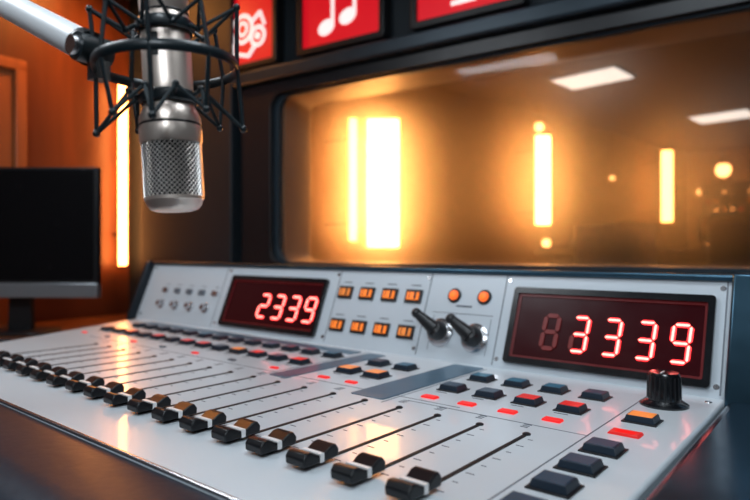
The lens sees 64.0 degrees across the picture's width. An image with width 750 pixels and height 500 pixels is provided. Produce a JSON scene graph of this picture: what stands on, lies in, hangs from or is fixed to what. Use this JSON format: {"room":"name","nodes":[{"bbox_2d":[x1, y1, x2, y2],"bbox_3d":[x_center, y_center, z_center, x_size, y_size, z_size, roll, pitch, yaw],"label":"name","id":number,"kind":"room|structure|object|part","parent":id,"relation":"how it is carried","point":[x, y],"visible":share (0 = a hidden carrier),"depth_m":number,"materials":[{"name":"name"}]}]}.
{"room":"studio","nodes":[
{"label":"studio","id":0,"kind":"room"},
{"bbox_2d":[0,0,128,322],"bbox_3d":[-2.192,-0.075,1.798,0.150,2.400,3.150,0,0,34],"label":"wall","id":1,"kind":"structure","parent":0,"point":[60,96],"depth_m":2.83,"materials":[{"name":"brown wood"}]},
{"bbox_2d":[0,55,26,325],"bbox_3d":[-1.739,0.154,2.289,0.058,1.942,0.780,0,0,34],"label":"door","id":2,"kind":"structure","parent":1,"relation":"in","point":[13,72],"depth_m":2.57,"materials":[{"name":"brown wood"}]},
{"bbox_2d":[113,84,127,267],"bbox_3d":[-1.262,-0.375,2.970,0.097,0.922,0.043,0,0,40],"label":"tube light","id":3,"kind":"object","parent":1,"relation":"attached to","point":[122,119],"visible":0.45,"depth_m":2.94,"materials":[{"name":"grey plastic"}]},
{"bbox_2d":[129,0,553,306],"bbox_3d":[0.610,-0.075,1.930,4.665,2.400,0.180,0,0,34],"label":"wall","id":4,"kind":"structure","parent":0,"point":[400,9],"depth_m":3.02,"materials":[{"name":"black paint"}]},
{"bbox_2d":[141,0,240,273],"bbox_3d":[-0.861,-0.075,2.767,0.630,2.400,0.060,0,0,34],"label":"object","id":5,"kind":"structure","parent":4,"relation":"attached to","point":[211,233],"depth_m":2.64,"materials":[{"name":"brown wood"}]},
{"bbox_2d":[232,0,283,72],"bbox_3d":[-0.558,-0.956,2.569,0.409,0.384,0.052,0,0,34],"label":"sign","id":6,"kind":"object","parent":4,"relation":"attached to","point":[261,22],"visible":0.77,"depth_m":2.50,"materials":[{"name":"red plastic"}]},
{"bbox_2d":[297,0,390,57],"bbox_3d":[-0.126,-0.956,2.281,0.412,0.384,0.052,0,0,34],"label":"sign","id":7,"kind":"object","parent":4,"relation":"attached to","point":[323,26],"visible":0.91,"depth_m":2.27,"materials":[{"name":"red plastic"}]},
{"bbox_2d":[233,0,667,89],"bbox_3d":[0.882,-0.722,1.602,3.548,0.056,0.064,0,0,34],"label":"trim","id":8,"kind":"structure","parent":4,"relation":"attached to","point":[556,11],"depth_m":2.01,"materials":[{"name":"black metal"}]},
{"bbox_2d":[410,0,530,31],"bbox_3d":[0.307,-0.956,1.992,0.414,0.384,0.052,0,0,34],"label":"sign","id":9,"kind":"object","parent":4,"relation":"attached to","point":[424,14],"visible":0.8,"depth_m":2.00,"materials":[{"name":"red plastic"}]},
{"bbox_2d":[242,0,749,273],"bbox_3d":[0.770,-0.281,1.819,3.075,0.816,0.232,0,0,34],"label":"window","id":10,"kind":"structure","parent":4,"relation":"in","point":[276,140],"depth_m":2.19,"materials":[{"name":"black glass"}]},
{"bbox_2d":[310,85,687,263],"bbox_3d":[1.397,0.000,5.037,6.000,2.250,0.075,0,0,-42],"label":"wall","id":11,"kind":"structure","parent":0,"point":[463,182],"depth_m":4.39,"materials":[{"name":"orange paint"}]},
{"bbox_2d":[324,118,356,240],"bbox_3d":[-0.203,-0.386,3.384,0.277,0.676,0.051,0,0,44],"label":"light panel","id":12,"kind":"object","parent":11,"relation":"attached to","point":[352,137],"visible":1,"depth_m":3.29,"materials":[{"name":"yellow"}]},
{"bbox_2d":[357,119,398,246],"bbox_3d":[-0.018,-0.384,3.508,0.329,0.739,0.140,0,0,40],"label":"light panel","id":13,"kind":"object","parent":11,"relation":"attached to","point":[382,141],"visible":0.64,"depth_m":3.44,"materials":[{"name":"yellow"}]},
{"bbox_2d":[515,135,550,224],"bbox_3d":[1.194,-0.529,4.602,0.301,0.676,0.093,0,0,40],"label":"light panel","id":14,"kind":"object","parent":11,"relation":"attached to","point":[542,149],"visible":1,"depth_m":4.52,"materials":[{"name":"yellow"}]},
{"bbox_2d":[642,150,672,221],"bbox_3d":[2.844,-0.637,6.065,0.298,0.713,0.089,0,0,40],"label":"light panel","id":15,"kind":"object","parent":11,"relation":"attached to","point":[666,161],"visible":1,"depth_m":5.98,"materials":[{"name":"yellow plastic"}]},
{"bbox_2d":[433,31,749,152],"bbox_3d":[3.183,-1.163,3.743,5.850,0.075,5.625,0,0,40],"label":"ceiling","id":16,"kind":"structure","parent":0,"point":[672,83],"depth_m":4.26,"materials":[{"name":"brown paint"}]},
{"bbox_2d":[534,92,543,131],"bbox_3d":[1.170,-0.984,4.275,0.068,0.282,0.068,0,0,40],"label":"pendant lamp","id":17,"kind":"object","parent":16,"relation":"hanging from","point":[539,126],"visible":1,"depth_m":4.26,"materials":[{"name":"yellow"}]},
{"bbox_2d":[549,64,636,89],"bbox_3d":[1.410,-1.115,3.892,0.330,0.021,0.442,0,0,-45],"label":"ceiling light panel","id":18,"kind":"object","parent":16,"relation":"attached to","point":[613,72],"visible":1,"depth_m":3.84,"materials":[{"name":"white plastic"}]},
{"bbox_2d":[609,131,614,180],"bbox_3d":[2.253,-0.891,5.699,0.052,0.467,0.052,0,0,40],"label":"pendant lamp","id":19,"kind":"object","parent":16,"relation":"hanging from","point":[612,177],"visible":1,"depth_m":5.70,"materials":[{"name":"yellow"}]},
{"bbox_2d":[697,150,700,194],"bbox_3d":[3.658,-0.870,6.749,0.075,0.510,0.075,0,0,40],"label":"pendant lamp","id":20,"kind":"object","parent":16,"relation":"hanging from","point":[699,189],"visible":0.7,"depth_m":6.74,"materials":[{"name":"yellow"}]},
{"bbox_2d":[686,107,749,123],"bbox_3d":[2.897,-1.115,4.999,0.360,0.021,0.450,0,0,-45],"label":"ceiling light panel","id":21,"kind":"object","parent":16,"relation":"attached to","point":[739,113],"visible":1,"depth_m":4.96,"materials":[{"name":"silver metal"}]},
{"bbox_2d":[715,145,730,176],"bbox_3d":[3.743,-0.955,6.449,0.150,0.340,0.150,0,0,40],"label":"pendant lamp","id":22,"kind":"object","parent":16,"relation":"hanging from","point":[723,169],"visible":1,"depth_m":6.41,"materials":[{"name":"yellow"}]},
{"bbox_2d":[688,147,749,248],"bbox_3d":[5.261,0.000,5.675,4.950,2.250,0.075,0,0,40],"label":"wall","id":23,"kind":"structure","parent":0,"point":[738,159],"depth_m":6.86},
{"bbox_3d":[-0.306,1.163,0.557,4.993,0.075,3.933,0,0,39],"label":"floor","id":24,"kind":"structure","parent":0,"visible":0},
{"bbox_2d":[0,314,126,338],"bbox_3d":[-0.466,0.720,1.468,3.111,0.810,1.402,0,0,40],"label":"desk","id":25,"kind":"object","parent":24,"relation":"on","point":[68,324],"visible":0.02,"depth_m":2.57,"materials":[{"name":"brown wood"}]},
{"bbox_2d":[0,339,16,341],"bbox_3d":[-1.169,0.305,1.955,0.315,0.020,0.105,0,0,0],"label":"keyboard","id":26,"kind":"object","parent":25,"relation":"on","point":[1,340],"visible":0.07,"depth_m":1.97,"materials":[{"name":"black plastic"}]},
{"bbox_2d":[0,167,100,335],"bbox_3d":[-1.354,0.002,2.286,0.630,0.626,0.196,0,0,0],"label":"computer monitor","id":27,"kind":"object","parent":25,"relation":"on","point":[50,217],"visible":1,"depth_m":2.25,"materials":[{"name":"black plastic"}]},
{"bbox_3d":[-1.354,-0.094,2.246,0.600,0.412,0.002,0,0,0],"label":"screen panel","id":28,"kind":"part","parent":27,"relation":"part of","materials":[{"name":"black glass"}]},
{"bbox_2d":[0,0,114,82],"bbox_3d":[-0.559,0.019,0.775,0.685,0.846,0.123,0,0,26],"label":"microphone arm","id":29,"kind":"object","parent":25,"relation":"on","point":[70,38],"visible":0.8,"depth_m":0.61},
{"bbox_2d":[85,0,246,136],"bbox_3d":[-0.208,-0.180,0.600,0.141,0.138,0.141,0,0,39],"label":"mount","id":30,"kind":"object","parent":29,"relation":"attached to","point":[176,91],"depth_m":0.57,"materials":[{"name":"black metal"}]},
{"bbox_2d":[138,0,204,212],"bbox_3d":[-0.204,-0.179,0.600,0.064,0.283,0.061,0,0,-38],"label":"microphone","id":31,"kind":"object","parent":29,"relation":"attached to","point":[171,142],"visible":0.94,"depth_m":0.58,"materials":[{"name":"silver metal"}]},
{"bbox_2d":[141,139,201,197],"bbox_3d":[-0.202,-0.079,0.600,0.060,0.057,0.059,0,0,40],"label":"grille","id":32,"kind":"object","parent":31,"relation":"attached to","point":[171,168],"depth_m":0.58,"materials":[{"name":"silver metal"}]},
{"bbox_2d":[0,261,749,499],"bbox_3d":[-0.298,0.189,1.182,1.919,0.305,1.076,0,0,40],"label":"mixing console","id":33,"kind":"object","parent":25,"relation":"on","point":[218,381],"visible":1,"depth_m":0.92,"materials":[{"name":"grey metal"}]},
{"bbox_3d":[-0.427,0.281,0.691,1.492,0.120,0.155,0,0,40],"label":"armrest","id":34,"kind":"part","parent":33,"relation":"part of","materials":[{"name":"silver metal"}]},
{"bbox_3d":[-0.058,0.149,1.516,1.770,0.226,0.255,0,0,40],"label":"bridge trim","id":35,"kind":"part","parent":33,"relation":"part of","materials":[{"name":"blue metal"}]},
{"bbox_3d":[0.420,0.200,0.871,0.066,0.050,0.066,0,0,40],"label":"monitor level knob","id":36,"kind":"part","parent":33,"relation":"part of","materials":[{"name":"black plastic"}]},
{"bbox_3d":[3.206,1.163,3.772,5.850,0.075,5.850,0,0,39],"label":"floor","id":37,"kind":"structure","parent":0,"visible":0},
{"bbox_2d":[574,223,656,265],"bbox_3d":[1.350,0.491,3.494,0.507,1.268,0.524,0,0,17],"label":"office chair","id":38,"kind":"object","parent":37,"relation":"on","point":[594,244],"visible":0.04,"depth_m":3.24,"materials":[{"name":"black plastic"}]},
{"bbox_2d":[535,249,707,265],"bbox_3d":[2.517,0.559,3.466,3.150,1.132,0.540,0,0,40],"label":"countertop","id":39,"kind":"structure","parent":37,"relation":"on","point":[665,257],"depth_m":4.03,"materials":[{"name":"brown wood"}]},
{"bbox_2d":[539,239,552,248],"bbox_3d":[1.241,-0.044,4.350,0.105,0.073,0.105,0,0,40],"label":"lamp","id":40,"kind":"object","parent":39,"relation":"on","point":[545,242],"visible":1,"depth_m":4.33,"materials":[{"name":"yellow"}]},
{"bbox_2d":[568,240,573,248],"bbox_3d":[1.531,-0.042,4.239,0.300,0.068,0.225,0,0,22],"label":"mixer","id":41,"kind":"object","parent":39,"relation":"on","point":[571,244],"visible":0.06,"depth_m":4.20,"materials":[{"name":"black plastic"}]},
{"bbox_2d":[618,221,658,242],"bbox_3d":[1.791,-0.100,4.083,0.248,0.186,0.112,0,0,-10],"label":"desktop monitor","id":42,"kind":"object","parent":39,"relation":"on","point":[654,222],"visible":0.21,"depth_m":4.06,"materials":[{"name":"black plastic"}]},
{"bbox_2d":[698,217,747,241],"bbox_3d":[2.188,-0.106,3.775,0.266,0.198,0.119,0,0,40],"label":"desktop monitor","id":43,"kind":"object","parent":39,"relation":"on","point":[702,222],"visible":0.3,"depth_m":3.79,"materials":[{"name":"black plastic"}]},
{"bbox_2d":[701,180,749,248],"bbox_3d":[3.908,0.206,6.333,0.750,1.838,0.555,0,0,40],"label":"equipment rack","id":44,"kind":"object","parent":37,"relation":"on","point":[727,198],"visible":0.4,"depth_m":6.22,"materials":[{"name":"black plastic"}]},
{"bbox_2d":[708,220,749,266],"bbox_3d":[1.988,0.491,3.030,0.524,1.268,0.510,0,0,-38],"label":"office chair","id":45,"kind":"object","parent":37,"relation":"on","point":[728,241],"visible":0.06,"depth_m":2.94,"materials":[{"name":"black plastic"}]}
]}

